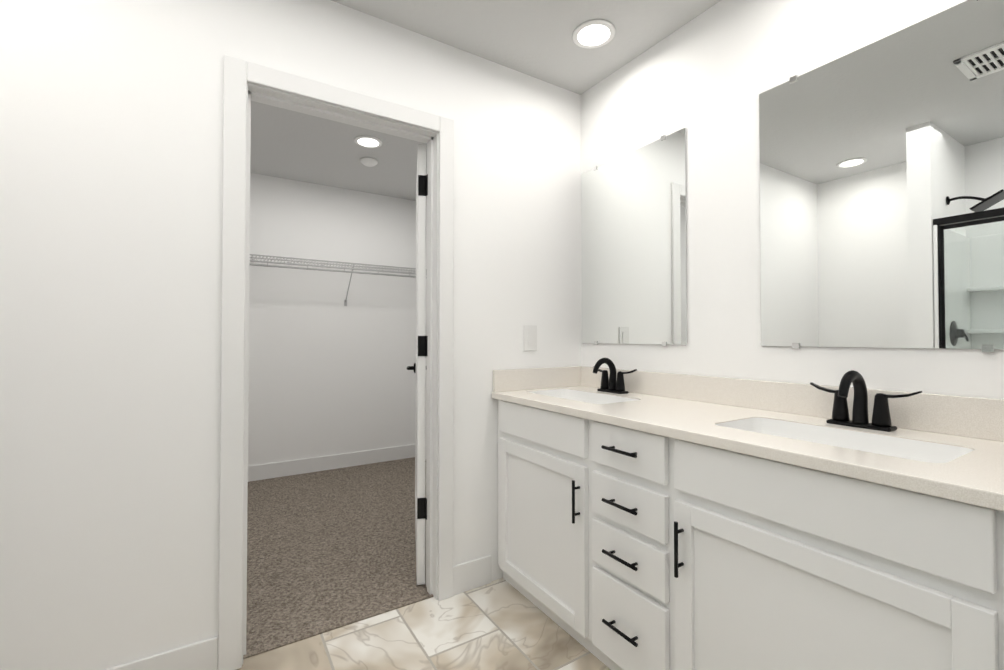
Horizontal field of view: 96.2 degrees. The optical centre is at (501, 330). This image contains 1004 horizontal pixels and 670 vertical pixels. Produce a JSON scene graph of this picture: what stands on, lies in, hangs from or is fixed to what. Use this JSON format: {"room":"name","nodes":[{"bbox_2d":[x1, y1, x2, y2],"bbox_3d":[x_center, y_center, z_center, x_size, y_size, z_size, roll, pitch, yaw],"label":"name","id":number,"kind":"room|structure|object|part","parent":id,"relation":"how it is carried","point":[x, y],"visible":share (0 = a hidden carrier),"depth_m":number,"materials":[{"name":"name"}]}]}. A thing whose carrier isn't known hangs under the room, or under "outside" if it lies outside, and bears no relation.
{"room":"bathroom","nodes":[
{"label":"bathroom","id":0,"kind":"room"},
{"bbox_2d":[0,0,580,669],"bbox_3d":[-0.855,-0.067,1.844,3.020,2.630,0.120,1,-1,-32],"label":"wall","id":1,"kind":"structure","parent":0,"point":[110,228],"depth_m":1.56,"materials":[{"name":"white paint"}]},
{"bbox_2d":[105,636,217,669],"bbox_3d":[-1.501,1.173,1.342,1.110,0.135,0.013,1,-1,-32],"label":"baseboard","id":2,"kind":"structure","parent":1,"relation":"attached to","point":[201,655],"depth_m":1.58,"materials":[{"name":"white paint"}]},
{"bbox_2d":[218,55,453,669],"bbox_3d":[-0.664,0.117,1.951,0.940,2.265,0.142,1,-1,-32],"label":"door frame","id":3,"kind":"structure","parent":1,"relation":"attached to","point":[238,74],"depth_m":1.78,"materials":[{"name":"white paint"}]},
{"bbox_2d":[406,144,425,584],"bbox_3d":[-0.473,0.163,2.596,0.155,2.169,0.768,0,-1,-12],"label":"closet door","id":4,"kind":"structure","parent":1,"relation":"in","point":[419,367],"depth_m":2.22,"materials":[{"name":"white paint"}]},
{"bbox_3d":[-0.525,0.237,2.848,0.155,0.066,0.178,0,-1,-12],"label":"handle","id":5,"kind":"part","parent":4,"relation":"part of","materials":[{"name":"black metal"}]},
{"bbox_2d":[524,325,536,350],"bbox_3d":[0.152,0.037,2.396,0.085,0.135,0.010,1,-1,-32],"label":"switch plate","id":6,"kind":"object","parent":1,"relation":"attached to","point":[530,337],"visible":1,"depth_m":2.39,"materials":[{"name":"white plastic"}]},
{"bbox_2d":[493,366,1003,441],"bbox_3d":[0.673,0.243,1.679,0.593,0.110,1.769,1,-1,-32],"label":"backsplash","id":7,"kind":"structure","parent":1,"relation":"attached to","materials":[{"name":"beige stone"}]},
{"bbox_2d":[248,173,415,465],"bbox_3d":[-1.849,-0.033,4.089,2.320,2.630,0.120,1,-1,-32],"label":"wall","id":8,"kind":"structure","parent":0,"point":[330,373],"depth_m":4.17,"materials":[{"name":"white paint"}]},
{"bbox_2d":[248,444,414,481],"bbox_3d":[-1.766,1.214,4.042,2.130,0.135,0.016,1,-1,-32],"label":"baseboard","id":9,"kind":"structure","parent":8,"relation":"attached to","point":[286,468],"depth_m":4.13,"materials":[{"name":"white paint"}]},
{"bbox_2d":[250,254,426,305],"bbox_3d":[-1.686,-0.426,3.940,2.171,0.372,0.314,1,-1,-32],"label":"wire closet shelf","id":10,"kind":"object","parent":8,"relation":"attached to","point":[406,271],"visible":0.62,"depth_m":3.96,"materials":[{"name":"grey metal"}]},
{"bbox_2d":[243,457,433,658],"bbox_3d":[-1.161,1.294,3.084,2.440,0.066,2.520,1,-1,-32],"label":"floor carpet","id":11,"kind":"object","parent":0,"point":[330,550],"visible":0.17,"depth_m":2.57,"materials":[{"name":"carpet"}]},
{"bbox_2d":[237,578,610,669],"bbox_3d":[-0.085,1.262,0.708,3.140,0.060,2.650,1,-1,-32],"label":"floor","id":12,"kind":"structure","parent":0,"point":[501,624],"depth_m":1.80,"materials":[{"name":"tile"}]},
{"bbox_2d":[492,394,1003,669],"bbox_3d":[0.663,0.787,1.664,0.620,0.917,1.769,1,-1,-32],"label":"bathroom vanity","id":13,"kind":"object","parent":12,"relation":"on","point":[648,520],"depth_m":1.22,"materials":[{"name":"white paint"}]},
{"bbox_2d":[492,386,1003,501],"bbox_3d":[0.671,0.313,1.676,0.600,0.031,1.769,1,-1,-32],"label":"countertop","id":14,"kind":"structure","parent":13,"relation":"on","point":[974,466],"depth_m":1.24,"materials":[{"name":"beige stone"}]},
{"bbox_2d":[540,390,619,401],"bbox_3d":[0.369,0.390,2.139,0.272,0.164,0.537,1,-1,-32],"label":"sink","id":15,"kind":"object","parent":14,"relation":"in","point":[584,394],"depth_m":2.31,"materials":[{"name":"white ceramic"}]},
{"bbox_2d":[588,358,635,393],"bbox_3d":[0.510,0.219,2.229,0.159,0.174,0.280,1,-1,-32],"label":"faucet","id":16,"kind":"object","parent":14,"relation":"on","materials":[{"name":"black metal"}]},
{"bbox_2d":[728,418,951,457],"bbox_3d":[0.916,0.376,1.266,0.272,0.164,0.537,1,-1,-32],"label":"sink","id":17,"kind":"object","parent":14,"relation":"in","point":[801,429],"depth_m":1.34,"materials":[{"name":"white ceramic"}]},
{"bbox_2d":[808,370,923,429],"bbox_3d":[1.057,0.206,1.357,0.159,0.174,0.279,1,-1,-32],"label":"faucet","id":18,"kind":"object","parent":14,"relation":"on","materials":[{"name":"black metal"}]},
{"bbox_2d":[250,0,720,200],"bbox_3d":[-0.754,-1.432,1.816,3.140,0.100,5.170,1,-1,-32],"label":"ceiling","id":19,"kind":"structure","parent":0,"point":[533,38],"depth_m":2.23,"materials":[{"name":"grey paint"}]},
{"bbox_2d":[354,136,381,147],"bbox_3d":[-0.959,-1.355,3.233,0.196,0.011,0.196,1,-1,-32],"label":"ceiling light","id":20,"kind":"object","parent":19,"relation":"attached to","point":[368,142],"depth_m":3.22,"materials":[{"name":"white plastic"}]},
{"bbox_2d":[360,157,377,166],"bbox_3d":[-1.057,-1.336,3.578,0.132,0.037,0.132,1,-1,-32],"label":"smoke detector","id":21,"kind":"object","parent":19,"relation":"attached to","point":[368,161],"visible":1,"depth_m":3.54,"materials":[{"name":"white plastic"}]},
{"bbox_2d":[572,19,614,48],"bbox_3d":[0.425,-1.373,2.088,0.196,0.011,0.196,1,-1,-32],"label":"ceiling light","id":22,"kind":"object","parent":19,"relation":"attached to","point":[592,35],"depth_m":2.08,"materials":[{"name":"white plastic"}]},
{"bbox_2d":[426,0,1003,398],"bbox_3d":[0.525,-0.055,2.597,0.120,2.630,5.170,1,-1,-32],"label":"wall","id":23,"kind":"structure","parent":0,"point":[706,78],"depth_m":1.83,"materials":[{"name":"white paint"}]},
{"bbox_2d":[581,128,686,345],"bbox_3d":[0.637,-0.420,2.297,0.009,0.986,0.683,1,-1,-32],"label":"mirror","id":24,"kind":"object","parent":23,"relation":"attached to","point":[633,254],"visible":1,"depth_m":2.24,"materials":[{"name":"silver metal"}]},
{"bbox_2d":[759,0,1003,351],"bbox_3d":[1.184,-0.433,1.424,0.009,0.986,0.723,1,-1,-32],"label":"mirror","id":25,"kind":"object","parent":23,"relation":"attached to","point":[881,193],"visible":1,"depth_m":1.39,"materials":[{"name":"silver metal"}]}
]}

